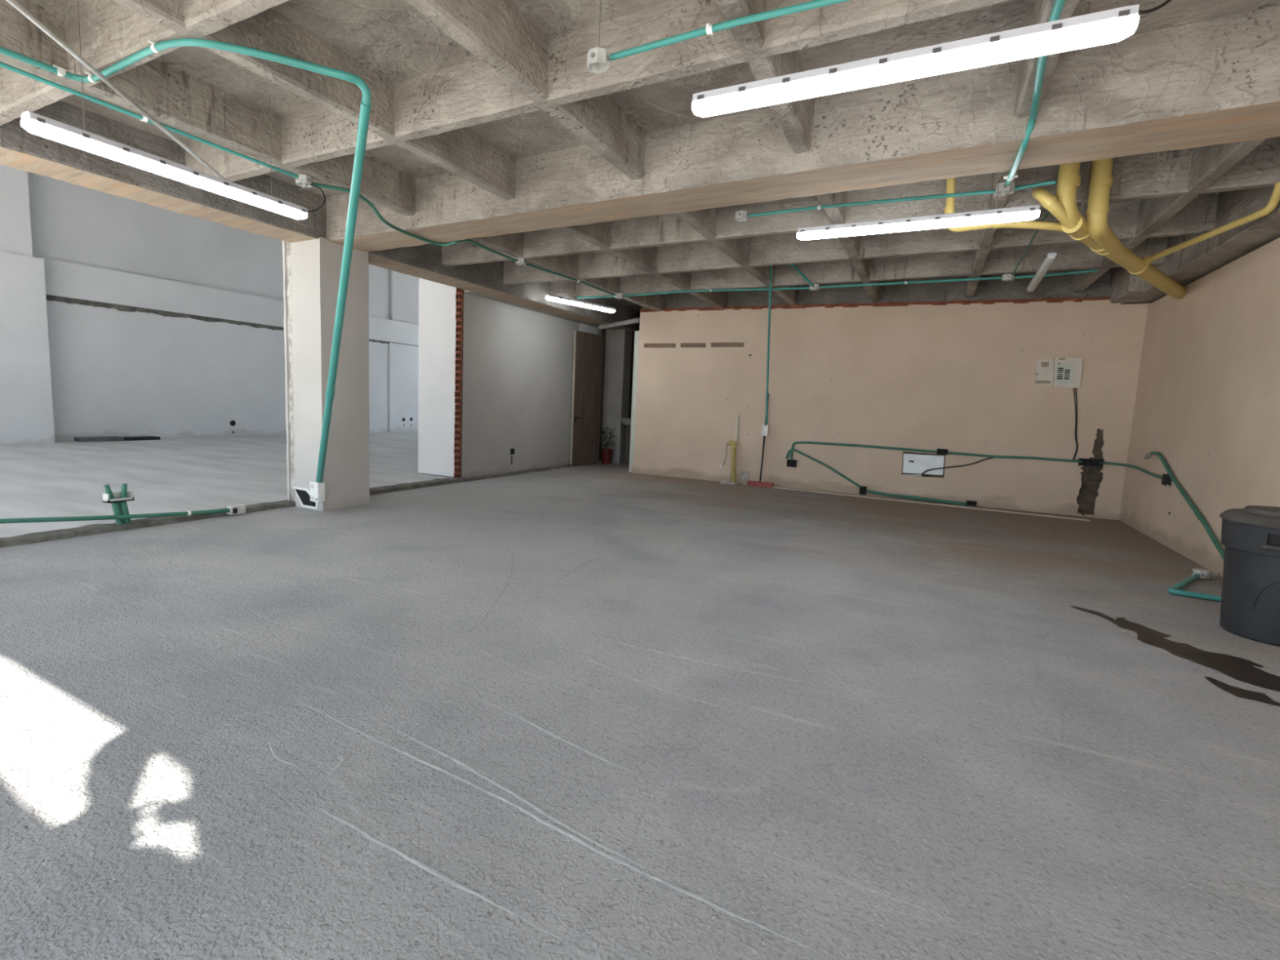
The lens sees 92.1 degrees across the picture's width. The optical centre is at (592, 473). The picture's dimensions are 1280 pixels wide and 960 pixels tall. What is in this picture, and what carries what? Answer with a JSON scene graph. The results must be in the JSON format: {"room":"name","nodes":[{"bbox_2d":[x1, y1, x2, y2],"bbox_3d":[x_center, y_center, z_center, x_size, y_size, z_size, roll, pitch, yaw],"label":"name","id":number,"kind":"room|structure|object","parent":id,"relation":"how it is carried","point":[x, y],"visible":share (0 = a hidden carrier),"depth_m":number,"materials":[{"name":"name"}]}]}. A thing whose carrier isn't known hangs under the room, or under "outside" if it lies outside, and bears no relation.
{"room":"unfinished commercial space","nodes":[
{"label":"unfinished commercial space","id":0,"kind":"room"},
{"bbox_2d":[0,164,54,444],"bbox_3d":[-12.410,-3.314,9.283,0.520,6.000,6.420,6,7,28],"label":"wall","id":1,"kind":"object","parent":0,"point":[26,406],"visible":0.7,"depth_m":11.68,"materials":[{"name":"white paint"}]},
{"bbox_2d":[27,171,418,324],"bbox_3d":[-9.547,-5.621,15.041,0.480,2.500,19.600,6,7,28],"label":"wall","id":2,"kind":"structure","parent":0,"point":[71,223],"depth_m":14.08,"materials":[{"name":"grey paint"}]},
{"bbox_2d":[32,256,418,441],"bbox_3d":[-9.469,-2.708,15.268,0.300,3.670,19.600,6,7,28],"label":"wall","id":3,"kind":"structure","parent":0,"point":[114,372],"depth_m":14.51,"materials":[{"name":"white paint"}]},
{"bbox_2d":[45,294,408,345],"bbox_3d":[-8.640,-3.892,16.477,0.022,0.135,9.900,6,7,28],"label":"trim","id":4,"kind":"structure","parent":3,"relation":"attached to","point":[51,298],"depth_m":14.04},
{"bbox_2d":[230,420,235,433],"bbox_3d":[-9.256,-1.198,15.825,0.022,0.332,0.145,6,7,28],"label":"outlet hole","id":5,"kind":"object","parent":3,"relation":"attached to","point":[233,423],"visible":1,"depth_m":15.81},
{"bbox_2d":[290,237,369,511],"bbox_3d":[-2.778,-1.004,6.556,0.444,2.743,0.605,6,7,28],"label":"wall column","id":6,"kind":"structure","parent":0,"point":[316,264],"depth_m":6.38,"materials":[{"name":"white paint"}]},
{"bbox_2d":[282,240,295,502],"bbox_3d":[-3.014,-1.047,6.685,0.123,2.763,0.585,6,7,28],"label":"trim","id":7,"kind":"structure","parent":6,"relation":"attached to","point":[288,259],"depth_m":6.44,"materials":[{"name":"paint"}]},
{"bbox_2d":[293,486,318,509],"bbox_3d":[-3.013,0.256,6.458,0.394,0.206,0.023,6,7,28],"label":"pocket","id":8,"kind":"object","parent":6,"relation":"attached to","point":[303,494],"visible":0.94,"depth_m":6.45,"materials":[{"name":"white plastic"}]},
{"bbox_2d":[310,480,324,502],"bbox_3d":[-2.797,0.184,6.250,0.124,0.200,0.094,6,7,28],"label":"outlet box","id":9,"kind":"object","parent":6,"relation":"attached to","point":[317,489],"visible":0.95,"depth_m":6.21,"materials":[{"name":"white plastic"}]},
{"bbox_2d":[417,277,457,476],"bbox_3d":[-2.233,-2.689,9.057,0.755,5.450,0.135,6,7,28],"label":"wall","id":10,"kind":"structure","parent":0,"point":[437,301],"depth_m":9.15,"materials":[{"name":"white paint"}]},
{"bbox_2d":[453,288,463,478],"bbox_3d":[-1.942,-1.371,8.902,0.118,2.948,0.042,6,7,28],"label":"trim","id":11,"kind":"structure","parent":10,"relation":"attached to","point":[460,295],"depth_m":8.90,"materials":[{"name":"red brick"}]},
{"bbox_2d":[455,289,607,477],"bbox_3d":[-0.850,-1.605,10.695,0.310,3.130,4.180,6,7,28],"label":"wall","id":12,"kind":"structure","parent":0,"point":[517,358],"depth_m":9.99,"materials":[{"name":"paint"}]},
{"bbox_2d":[0,463,580,547],"bbox_3d":[-2.808,0.238,7.465,0.239,0.089,11.900,6,7,28],"label":"trim","id":13,"kind":"structure","parent":12,"relation":"attached to","point":[91,529],"depth_m":5.53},
{"bbox_2d":[0,508,230,523],"bbox_3d":[-3.958,0.344,5.091,0.076,0.204,1.910,6,7,30],"label":"conduit","id":14,"kind":"object","parent":13,"relation":"on","point":[220,510],"visible":1,"depth_m":5.06,"materials":[{"name":"teal plastic"}]},
{"bbox_2d":[102,483,133,524],"bbox_3d":[-4.007,0.291,5.199,0.100,0.413,0.192,6,7,28],"label":"stub","id":15,"kind":"object","parent":13,"relation":"on","point":[118,500],"visible":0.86,"depth_m":5.20,"materials":[{"name":"plastic"}]},
{"bbox_2d":[510,448,514,464],"bbox_3d":[-1.326,-0.279,10.114,0.014,0.260,0.110,6,7,28],"label":"outlet hole","id":16,"kind":"object","parent":12,"relation":"attached to","point":[512,451],"visible":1,"depth_m":10.10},
{"bbox_2d":[569,330,603,466],"bbox_3d":[-0.095,-1.421,11.872,0.100,2.530,0.850,7,8,37],"label":"door","id":17,"kind":"structure","parent":12,"relation":"in","point":[588,347],"depth_m":11.84,"materials":[{"name":"brown wood"}]},
{"bbox_2d":[579,323,597,334],"bbox_3d":[-0.077,-2.821,11.945,0.030,0.200,0.684,6,7,28],"label":"trim","id":18,"kind":"structure","parent":12,"relation":"attached to","point":[583,327],"depth_m":11.90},
{"bbox_2d":[600,328,632,463],"bbox_3d":[0.482,-1.790,12.768,0.470,3.130,0.350,6,7,28],"label":"pier","id":19,"kind":"object","parent":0,"point":[618,350],"visible":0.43,"depth_m":12.62,"materials":[{"name":"concrete"}]},
{"bbox_2d":[598,315,639,460],"bbox_3d":[1.515,-1.714,11.977,6.000,3.230,2.250,6,7,28],"label":"wall","id":20,"kind":"structure","parent":0,"point":[603,331],"depth_m":12.79,"materials":[{"name":"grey paint"}]},
{"bbox_2d":[598,317,639,329],"bbox_3d":[0.496,-2.790,11.465,0.989,0.158,0.087,8,9,43],"label":"pipe","id":21,"kind":"object","parent":20,"relation":"attached to","point":[637,320],"visible":0.82,"depth_m":11.41,"materials":[{"name":"metal"}]},
{"bbox_2d":[642,267,1151,308],"bbox_3d":[3.990,-2.586,9.127,7.119,0.580,0.200,6,7,30],"label":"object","id":22,"kind":"structure","parent":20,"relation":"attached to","point":[1059,286],"depth_m":8.62,"materials":[{"name":"concrete"}]},
{"bbox_2d":[0,431,1279,959],"bbox_3d":[-1.766,-0.070,11.272,18.600,0.185,19.600,6,7,28],"label":"floor","id":23,"kind":"structure","parent":0,"point":[600,711],"depth_m":2.31,"materials":[{"name":"concrete"}]},
{"bbox_2d":[73,435,159,442],"bbox_3d":[-10.324,-0.762,13.406,0.320,0.090,1.492,6,7,28],"label":"floor panel","id":24,"kind":"object","parent":23,"relation":"on","point":[102,438],"visible":1,"depth_m":13.19,"materials":[{"name":"black plastic"}]},
{"bbox_2d":[226,504,245,515],"bbox_3d":[-3.463,0.352,5.982,0.076,0.085,0.150,6,7,28],"label":"outlet box","id":25,"kind":"object","parent":23,"relation":"on","point":[237,508],"visible":1,"depth_m":5.95,"materials":[{"name":"plastic"}]},
{"bbox_2d":[600,427,616,464],"bbox_3d":[0.284,-0.559,12.486,0.378,0.733,0.371,6,7,28],"label":"potted plant","id":26,"kind":"object","parent":23,"relation":"on","point":[606,454],"visible":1,"depth_m":12.46,"materials":[{"name":"green plant"}]},
{"bbox_2d":[620,417,631,465],"bbox_3d":[0.712,-0.648,12.489,0.360,0.939,0.360,6,7,28],"label":"basin","id":27,"kind":"object","parent":23,"relation":"on","point":[626,421],"visible":0.76,"depth_m":12.44,"materials":[{"name":"ceramic"}]},
{"bbox_2d":[719,440,737,484],"bbox_3d":[2.226,-0.178,9.973,0.281,0.704,0.304,2,6,-3],"label":"pipe stub","id":28,"kind":"object","parent":23,"relation":"on","point":[732,443],"visible":1,"depth_m":9.97,"materials":[{"name":"plastic"}]},
{"bbox_2d":[746,393,773,488],"bbox_3d":[2.698,-0.525,9.712,0.408,1.466,0.224,6,7,28],"label":"broom","id":29,"kind":"object","parent":23,"relation":"on","point":[754,483],"visible":0.86,"depth_m":9.73,"materials":[{"name":"red plastic"}]},
{"bbox_2d":[1070,605,1279,692],"bbox_3d":[3.213,0.939,3.405,0.342,0.003,1.250,2,6,-5],"label":"water stain","id":30,"kind":"object","parent":23,"relation":"on","point":[1242,669],"visible":1,"depth_m":3.21,"materials":[{"name":"liquid"}]},
{"bbox_2d":[1168,573,1221,601],"bbox_3d":[4.450,0.826,4.594,0.402,0.044,0.805,6,7,28],"label":"conduit","id":31,"kind":"object","parent":23,"relation":"on","point":[1174,589],"visible":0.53,"depth_m":4.35,"materials":[{"name":"plastic"}]},
{"bbox_2d":[1191,568,1209,578],"bbox_3d":[4.819,0.816,4.880,0.092,0.103,0.092,0,7,-16],"label":"junction box","id":32,"kind":"object","parent":23,"relation":"on","point":[1205,574],"visible":0.85,"depth_m":4.84,"materials":[{"name":"white plastic"}]},
{"bbox_2d":[1208,572,1220,579],"bbox_3d":[4.956,0.812,4.960,0.261,0.060,0.118,-3,8,-37],"label":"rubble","id":33,"kind":"object","parent":23,"relation":"on","point":[1212,575],"visible":0.48,"depth_m":4.87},
{"bbox_2d":[1204,676,1279,706],"bbox_3d":[2.976,0.996,2.822,0.161,0.003,0.271,3,7,12],"label":"water stain","id":34,"kind":"object","parent":23,"relation":"on","point":[1238,692],"visible":1,"depth_m":2.79,"materials":[{"name":"liquid"}]},
{"bbox_2d":[1219,505,1279,646],"bbox_3d":[3.969,0.582,3.531,0.584,0.742,0.597,6,7,28],"label":"trash can","id":35,"kind":"object","parent":23,"relation":"on","point":[1250,606],"visible":1,"depth_m":3.49,"materials":[{"name":"grey plastic"}]},
{"bbox_2d":[0,0,1279,315],"bbox_3d":[1.873,-2.458,5.441,9.500,0.561,13.300,6,7,28],"label":"ceiling","id":36,"kind":"structure","parent":0,"point":[468,90],"depth_m":3.75,"materials":[{"name":"concrete"}]},
{"bbox_2d":[0,61,298,177],"bbox_3d":[-2.628,-2.122,3.748,0.068,0.032,1.850,6,7,28],"label":"conduit","id":37,"kind":"object","parent":36,"relation":"attached to","point":[142,117],"visible":0.96,"depth_m":3.60,"materials":[{"name":"plastic"}]},
{"bbox_2d":[20,0,307,219],"bbox_3d":[-2.362,-2.071,3.596,0.112,0.725,1.550,5,7,26],"label":"light","id":38,"kind":"object","parent":36,"relation":"hanging from","point":[34,123],"visible":1,"depth_m":3.39,"materials":[{"name":"white"}]},
{"bbox_2d":[20,119,307,219],"bbox_3d":[-2.375,-1.733,3.634,0.100,0.044,1.550,5,7,26],"label":"diffuser","id":39,"kind":"object","parent":38,"relation":"attached to","point":[45,128],"depth_m":3.42,"materials":[{"name":"white"}]},
{"bbox_2d":[0,38,371,482],"bbox_3d":[-1.968,-0.937,4.479,1.833,2.514,3.197,3,6,4],"label":"conduit","id":40,"kind":"object","parent":36,"relation":"attached to","point":[365,108],"visible":1,"depth_m":3.18,"materials":[{"name":"plastic"}]},
{"bbox_2d":[5,0,226,179],"bbox_3d":[-2.534,-2.038,3.497,0.025,0.025,2.393,1,7,-10],"label":"metal pole","id":41,"kind":"object","parent":40,"relation":"attached to","point":[17,6],"visible":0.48,"depth_m":3.07,"materials":[{"name":"metal"}]},
{"bbox_2d":[295,173,312,190],"bbox_3d":[-2.159,-2.320,4.595,0.107,0.403,0.107,0,7,-16],"label":"junction box","id":42,"kind":"object","parent":36,"relation":"attached to","point":[304,180],"visible":0.95,"depth_m":4.58,"materials":[{"name":"white plastic"}]},
{"bbox_2d":[307,183,325,213],"bbox_3d":[-2.027,-2.006,4.496,0.143,0.319,0.367,0,7,-20],"label":"cable","id":43,"kind":"object","parent":42,"relation":"hanging from","point":[323,202],"visible":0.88,"depth_m":4.46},
{"bbox_2d":[0,100,637,330],"bbox_3d":[-2.278,-2.777,7.181,0.480,0.720,12.400,6,7,28],"label":"beam","id":44,"kind":"structure","parent":36,"relation":"attached to","point":[22,149],"depth_m":5.25,"materials":[{"name":"concrete"}]},
{"bbox_2d":[311,182,517,262],"bbox_3d":[-1.490,-2.271,5.829,0.245,0.163,2.711,6,7,28],"label":"conduit","id":45,"kind":"object","parent":36,"relation":"attached to","point":[321,185],"visible":0.91,"depth_m":5.60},
{"bbox_2d":[515,257,526,267],"bbox_3d":[-0.827,-2.408,7.059,0.115,0.103,0.115,0,7,-16],"label":"junction box","id":46,"kind":"object","parent":36,"relation":"attached to","point":[521,261],"visible":0.97,"depth_m":7.01,"materials":[{"name":"white plastic"}]},
{"bbox_2d":[525,262,615,296],"bbox_3d":[-0.208,-2.519,8.049,0.089,0.035,2.185,6,7,31],"label":"conduit","id":47,"kind":"object","parent":36,"relation":"attached to","point":[526,264],"visible":0.95,"depth_m":7.85,"materials":[{"name":"teal plastic"}]},
{"bbox_2d":[545,293,615,312],"bbox_3d":[-0.158,-2.809,9.556,0.112,0.434,1.475,8,9,43],"label":"light","id":48,"kind":"object","parent":36,"relation":"hanging from","point":[550,297],"visible":0.96,"depth_m":9.47,"materials":[{"name":"white"}]},
{"bbox_2d":[586,0,609,74],"bbox_3d":[0.032,-2.054,2.761,0.096,0.440,0.096,0,7,-16],"label":"junction box","id":49,"kind":"object","parent":36,"relation":"attached to","point":[597,58],"visible":1,"depth_m":2.76,"materials":[{"name":"white plastic"}]},
{"bbox_2d":[614,276,623,300],"bbox_3d":[0.390,-2.721,8.979,0.115,0.403,0.115,0,7,-16],"label":"junction box","id":50,"kind":"object","parent":36,"relation":"attached to","point":[618,295],"visible":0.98,"depth_m":8.95,"materials":[{"name":"grey metal"}]},
{"bbox_2d":[577,286,809,298],"bbox_3d":[1.266,-2.526,8.592,3.337,0.036,0.176,5,7,25],"label":"conduit","id":51,"kind":"object","parent":36,"relation":"attached to","point":[806,287],"visible":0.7,"depth_m":8.41,"materials":[{"name":"plastic"}]},
{"bbox_2d":[609,0,850,61],"bbox_3d":[0.685,-1.834,2.472,1.370,0.041,0.067,5,7,26],"label":"conduit","id":52,"kind":"object","parent":36,"relation":"attached to","point":[711,28],"visible":1,"depth_m":2.53,"materials":[{"name":"plastic"}]},
{"bbox_2d":[734,204,748,221],"bbox_3d":[1.238,-2.282,5.082,0.096,0.360,0.096,0,7,-16],"label":"junction box","id":53,"kind":"object","parent":36,"relation":"attached to","point":[740,215],"visible":0.95,"depth_m":5.06,"materials":[{"name":"grey metal"}]},
{"bbox_2d":[325,5,1279,252],"bbox_3d":[1.282,-2.173,4.189,8.907,0.450,0.547,6,7,29],"label":"beam","id":54,"kind":"structure","parent":36,"relation":"attached to","point":[1216,81],"depth_m":3.64,"materials":[{"name":"concrete"}]},
{"bbox_2d":[809,284,819,293],"bbox_3d":[2.843,-2.369,7.898,0.111,0.103,0.111,0,7,-16],"label":"junction box","id":55,"kind":"object","parent":36,"relation":"attached to","point":[815,286],"visible":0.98,"depth_m":7.85,"materials":[{"name":"grey metal"}]},
{"bbox_2d":[747,189,995,217],"bbox_3d":[2.044,-2.058,4.691,1.761,0.033,0.077,5,7,26],"label":"conduit","id":56,"kind":"object","parent":36,"relation":"attached to","point":[992,191],"visible":0.92,"depth_m":4.64,"materials":[{"name":"plastic"}]},
{"bbox_2d":[819,276,1003,288],"bbox_3d":[3.781,-2.303,7.430,1.988,0.036,0.069,6,7,28],"label":"conduit","id":57,"kind":"object","parent":36,"relation":"attached to","point":[988,277],"visible":1,"depth_m":7.38,"materials":[{"name":"plastic"}]},
{"bbox_2d":[692,0,1139,117],"bbox_3d":[1.157,-1.858,2.399,1.550,0.623,0.112,5,7,27],"label":"light","id":58,"kind":"object","parent":36,"relation":"hanging from","point":[1113,25],"visible":0.98,"depth_m":2.33,"materials":[{"name":"white"}]},
{"bbox_2d":[1137,0,1171,14],"bbox_3d":[2.023,-1.704,2.207,0.273,0.188,0.037,-1,7,-24],"label":"cable","id":59,"kind":"object","parent":58,"relation":"attached to","point":[1149,11],"visible":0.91,"depth_m":2.18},
{"bbox_2d":[796,177,1039,239],"bbox_3d":[2.293,-2.057,4.421,1.550,0.599,0.112,5,7,28],"label":"light","id":60,"kind":"object","parent":36,"relation":"hanging from","point":[1024,213],"visible":0.94,"depth_m":4.37,"materials":[{"name":"white"}]},
{"bbox_2d":[796,210,1039,239],"bbox_3d":[2.283,-1.781,4.452,1.550,0.044,0.100,5,7,28],"label":"diffuser","id":61,"kind":"object","parent":60,"relation":"attached to","point":[991,216],"depth_m":4.39,"materials":[{"name":"white"}]},
{"bbox_2d":[995,181,1014,199],"bbox_3d":[2.849,-1.948,4.259,0.107,0.103,0.107,0,7,-16],"label":"junction box","id":62,"kind":"object","parent":36,"relation":"attached to","point":[1003,190],"visible":0.98,"depth_m":4.23,"materials":[{"name":"grey metal"}]},
{"bbox_2d":[1001,273,1014,284],"bbox_3d":[4.700,-2.196,6.968,0.111,0.103,0.111,0,7,-16],"label":"junction box","id":63,"kind":"object","parent":36,"relation":"attached to","point":[1010,277],"visible":1,"depth_m":6.93,"materials":[{"name":"grey metal"}]},
{"bbox_2d":[1012,210,1049,275],"bbox_3d":[4.121,-2.140,5.826,0.017,0.076,2.220,5,7,28],"label":"conduit","id":64,"kind":"object","parent":36,"relation":"attached to","point":[1048,211],"visible":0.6,"depth_m":5.72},
{"bbox_2d":[1003,0,1065,186],"bbox_3d":[2.256,-1.827,3.181,0.082,0.137,2.216,6,7,28],"label":"conduit","id":65,"kind":"object","parent":36,"relation":"attached to","point":[1058,6],"visible":0.84,"depth_m":3.07,"materials":[{"name":"plastic"}]},
{"bbox_2d":[1013,179,1055,190],"bbox_3d":[3.013,-1.967,4.200,0.236,0.024,0.029,8,8,40],"label":"conduit","id":66,"kind":"object","parent":36,"relation":"attached to","point":[1050,182],"visible":0.94,"depth_m":4.19,"materials":[{"name":"plastic"}]},
{"bbox_2d":[1026,246,1057,292],"bbox_3d":[4.707,-2.276,6.446,0.086,0.443,1.746,6,7,30],"label":"fitting","id":67,"kind":"object","parent":36,"relation":"hanging from","point":[1050,258],"visible":0.9,"depth_m":6.20,"materials":[{"name":"grey metal"}]},
{"bbox_2d":[1013,269,1097,279],"bbox_3d":[5.040,-2.178,6.728,0.747,0.028,0.045,7,8,39],"label":"conduit","id":68,"kind":"object","parent":36,"relation":"attached to","point":[1089,270],"visible":1,"depth_m":6.68,"materials":[{"name":"plastic"}]},
{"bbox_2d":[1031,157,1186,299],"bbox_3d":[4.709,-2.044,5.281,3.477,0.624,0.378,-2,8,-33],"label":"drain pipe","id":69,"kind":"object","parent":36,"relation":"attached to","point":[1095,232],"visible":0.97,"depth_m":4.43,"materials":[{"name":"yellow plastic"}]},
{"bbox_2d":[944,177,1063,231],"bbox_3d":[3.171,-2.105,4.633,0.927,0.590,0.138,4,7,18],"label":"vent pipe","id":70,"kind":"object","parent":69,"relation":"attached to","point":[951,182],"visible":0.6,"depth_m":4.67,"materials":[{"name":"yellow plastic"}]},
{"bbox_2d":[1080,164,1089,214],"bbox_3d":[3.532,-2.040,4.417,0.023,0.345,0.012,6,7,28],"label":"rod","id":71,"kind":"object","parent":69,"relation":"attached to","point":[1088,165],"visible":1,"depth_m":4.41,"materials":[{"name":"grey metal"}]},
{"bbox_2d":[1142,182,1279,264],"bbox_3d":[4.752,-1.882,4.807,0.149,0.278,1.499,3,7,12],"label":"vent pipe","id":72,"kind":"object","parent":69,"relation":"attached to","point":[1274,200],"visible":0.88,"depth_m":4.48,"materials":[{"name":"yellow plastic"}]},
{"bbox_2d":[633,299,1150,519],"bbox_3d":[3.713,-1.123,9.217,6.793,2.835,0.045,6,7,30],"label":"wall","id":73,"kind":"structure","parent":0,"point":[953,377],"depth_m":8.79,"materials":[{"name":"beige paint"}]},
{"bbox_2d":[628,330,639,471],"bbox_3d":[0.804,-1.277,11.075,0.168,2.513,0.120,6,7,28],"label":"wall edge","id":74,"kind":"structure","parent":73,"relation":"attached to","point":[637,333],"depth_m":11.04,"materials":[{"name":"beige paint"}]},
{"bbox_2d":[644,343,675,347],"bbox_3d":[1.169,-2.207,10.631,0.618,0.104,0.020,6,7,30],"label":"air vent","id":75,"kind":"object","parent":73,"relation":"in","point":[646,345],"visible":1,"depth_m":10.62,"materials":[{"name":"metal"}]},
{"bbox_2d":[631,465,731,481],"bbox_3d":[1.489,0.000,10.588,1.826,0.135,0.030,6,7,30],"label":"baseboard","id":76,"kind":"structure","parent":73,"relation":"attached to","point":[635,468],"depth_m":10.56,"materials":[{"name":"beige paint"}]},
{"bbox_2d":[680,342,706,347],"bbox_3d":[1.695,-2.149,10.326,0.478,0.104,0.020,6,7,30],"label":"air vent","id":77,"kind":"object","parent":73,"relation":"in","point":[682,344],"visible":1,"depth_m":10.32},
{"bbox_2d":[711,342,743,346],"bbox_3d":[2.202,-2.096,10.031,0.579,0.103,0.020,6,7,30],"label":"air vent","id":78,"kind":"object","parent":73,"relation":"in","point":[713,344],"visible":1,"depth_m":10.03,"materials":[{"name":"metal"}]},
{"bbox_2d":[735,415,738,444],"bbox_3d":[2.345,-0.713,10.012,0.038,0.468,0.026,6,7,28],"label":"strip","id":79,"kind":"object","parent":73,"relation":"attached to","point":[737,416],"visible":0.93,"depth_m":10.00,"materials":[{"name":"beige plastic"}]},
{"bbox_2d":[740,470,748,480],"bbox_3d":[2.472,0.036,10.018,0.117,0.156,0.020,6,7,30],"label":"outlet box","id":80,"kind":"object","parent":73,"relation":"attached to","point":[744,474],"visible":1,"depth_m":10.01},
{"bbox_2d":[761,425,768,435],"bbox_3d":[2.738,-0.682,9.763,0.096,0.166,0.075,6,7,30],"label":"outlet box","id":81,"kind":"object","parent":73,"relation":"attached to","point":[765,428],"visible":1,"depth_m":9.75,"materials":[{"name":"white plastic"}]},
{"bbox_2d":[765,264,813,424],"bbox_3d":[2.701,-1.701,8.576,0.547,2.094,2.124,4,7,17],"label":"conduit","id":82,"kind":"object","parent":73,"relation":"attached to","point":[795,267],"visible":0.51,"depth_m":8.57,"materials":[{"name":"plastic"}]},
{"bbox_2d":[786,459,796,466],"bbox_3d":[3.109,-0.159,9.615,0.144,0.113,0.035,6,7,30],"label":"outlet box","id":83,"kind":"object","parent":73,"relation":"attached to","point":[790,463],"visible":1,"depth_m":9.61,"materials":[{"name":"black plastic"}]},
{"bbox_2d":[785,448,861,487],"bbox_3d":[3.506,-0.087,9.382,1.130,0.515,0.031,6,7,30],"label":"conduit","id":84,"kind":"object","parent":73,"relation":"attached to","point":[794,450],"visible":1,"depth_m":9.35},
{"bbox_2d":[858,486,866,494],"bbox_3d":[4.007,0.253,9.123,0.095,0.119,0.035,6,7,30],"label":"outlet box","id":85,"kind":"object","parent":73,"relation":"attached to","point":[863,490],"visible":1,"depth_m":9.11,"materials":[{"name":"black plastic"}]},
{"bbox_2d":[790,441,937,459],"bbox_3d":[3.950,-0.282,9.102,1.999,0.295,0.036,6,7,30],"label":"conduit","id":86,"kind":"object","parent":73,"relation":"attached to","point":[795,442],"visible":1,"depth_m":9.09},
{"bbox_2d":[640,296,1111,311],"bbox_3d":[3.662,-2.489,9.161,6.520,0.200,0.128,6,7,30],"label":"trim","id":87,"kind":"structure","parent":73,"relation":"attached to","point":[1047,300],"depth_m":8.76,"materials":[{"name":"red ceramic"}]},
{"bbox_2d":[742,483,1089,520],"bbox_3d":[4.248,0.375,8.706,4.368,0.023,0.035,6,8,33],"label":"trim","id":88,"kind":"structure","parent":73,"relation":"attached to","point":[957,506],"depth_m":8.38,"materials":[{"name":"concrete"}]},
{"bbox_2d":[866,489,966,505],"bbox_3d":[4.593,0.344,8.771,1.264,0.095,0.052,6,7,30],"label":"conduit","id":89,"kind":"object","parent":73,"relation":"attached to","point":[912,497],"visible":1,"depth_m":8.74,"materials":[{"name":"plastic"}]},
{"bbox_2d":[902,453,944,475],"bbox_3d":[4.684,-0.107,8.732,0.515,0.320,0.028,6,7,30],"label":"wall box","id":90,"kind":"object","parent":73,"relation":"attached to","point":[912,463],"visible":1,"depth_m":8.73,"materials":[{"name":"metal"}]},
{"bbox_2d":[936,448,948,454],"bbox_3d":[4.862,-0.302,8.559,0.134,0.078,0.050,6,7,30],"label":"outlet box","id":91,"kind":"object","parent":73,"relation":"attached to","point":[940,451],"visible":1,"depth_m":8.55,"materials":[{"name":"black plastic"}]},
{"bbox_2d":[966,500,977,506],"bbox_3d":[5.191,0.427,8.440,0.121,0.099,0.035,6,7,30],"label":"outlet box","id":92,"kind":"object","parent":73,"relation":"attached to","point":[969,503],"visible":0.59,"depth_m":8.43,"materials":[{"name":"black plastic"}]},
{"bbox_2d":[947,451,1081,462],"bbox_3d":[5.556,-0.215,8.160,1.472,0.045,0.033,6,7,30],"label":"conduit","id":93,"kind":"object","parent":73,"relation":"attached to","point":[948,452],"visible":1,"depth_m":8.13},
{"bbox_2d":[920,457,994,475],"bbox_3d":[5.032,-0.108,8.479,0.875,0.336,0.029,6,8,31],"label":"cable","id":94,"kind":"object","parent":93,"relation":"hanging from","point":[989,457],"visible":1,"depth_m":8.48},
{"bbox_2d":[1035,358,1082,387],"bbox_3d":[5.929,-1.281,7.840,0.477,0.374,0.050,6,7,30],"label":"breaker panel","id":95,"kind":"object","parent":73,"relation":"attached to","point":[1067,371],"visible":1,"depth_m":7.82,"materials":[{"name":"beige plastic"}]},
{"bbox_2d":[1072,387,1077,460],"bbox_3d":[6.107,-0.625,7.800,0.119,0.910,0.031,6,7,28],"label":"cable","id":96,"kind":"object","parent":73,"relation":"attached to","point":[1073,388],"visible":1,"depth_m":7.80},
{"bbox_2d":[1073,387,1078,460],"bbox_3d":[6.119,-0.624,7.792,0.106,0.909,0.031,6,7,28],"label":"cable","id":97,"kind":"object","parent":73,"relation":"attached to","point":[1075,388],"visible":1,"depth_m":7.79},
{"bbox_2d":[1077,457,1103,466],"bbox_3d":[6.268,-0.137,7.744,0.242,0.091,0.050,6,7,30],"label":"outlet box","id":98,"kind":"object","parent":73,"relation":"attached to","point":[1085,462],"visible":1,"depth_m":7.73,"materials":[{"name":"black plastic"}]},
{"bbox_2d":[1108,186,1279,304],"bbox_3d":[5.574,-2.121,5.382,0.717,0.508,5.300,6,7,28],"label":"beam","id":99,"kind":"structure","parent":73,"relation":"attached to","point":[1186,265],"depth_m":5.24,"materials":[{"name":"concrete"}]},
{"bbox_2d":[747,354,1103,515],"bbox_3d":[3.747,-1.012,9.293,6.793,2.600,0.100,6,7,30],"label":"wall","id":100,"kind":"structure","parent":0,"point":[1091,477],"depth_m":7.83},
{"bbox_2d":[1119,237,1279,577],"bbox_3d":[4.173,-0.290,2.944,0.150,2.620,10.800,6,7,28],"label":"wall","id":101,"kind":"structure","parent":0,"point":[1207,397],"depth_m":5.46,"materials":[{"name":"beige paint"}]},
{"bbox_2d":[1099,462,1162,479],"bbox_3d":[6.174,-0.032,6.924,0.240,0.076,1.621,4,7,20],"label":"conduit","id":102,"kind":"object","parent":101,"relation":"attached to","point":[1104,463],"visible":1,"depth_m":7.12,"materials":[{"name":"plastic"}]},
{"bbox_2d":[1161,473,1171,486],"bbox_3d":[5.787,0.067,6.196,0.045,0.111,0.171,6,7,28],"label":"outlet box","id":103,"kind":"object","parent":101,"relation":"attached to","point":[1166,480],"visible":0.88,"depth_m":6.18,"materials":[{"name":"black plastic"}]},
{"bbox_2d":[1150,451,1224,559],"bbox_3d":[5.450,0.286,5.635,0.046,0.861,2.408,6,7,28],"label":"conduit","id":104,"kind":"object","parent":101,"relation":"attached to","point":[1197,513],"visible":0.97,"depth_m":5.51,"materials":[{"name":"plastic"}]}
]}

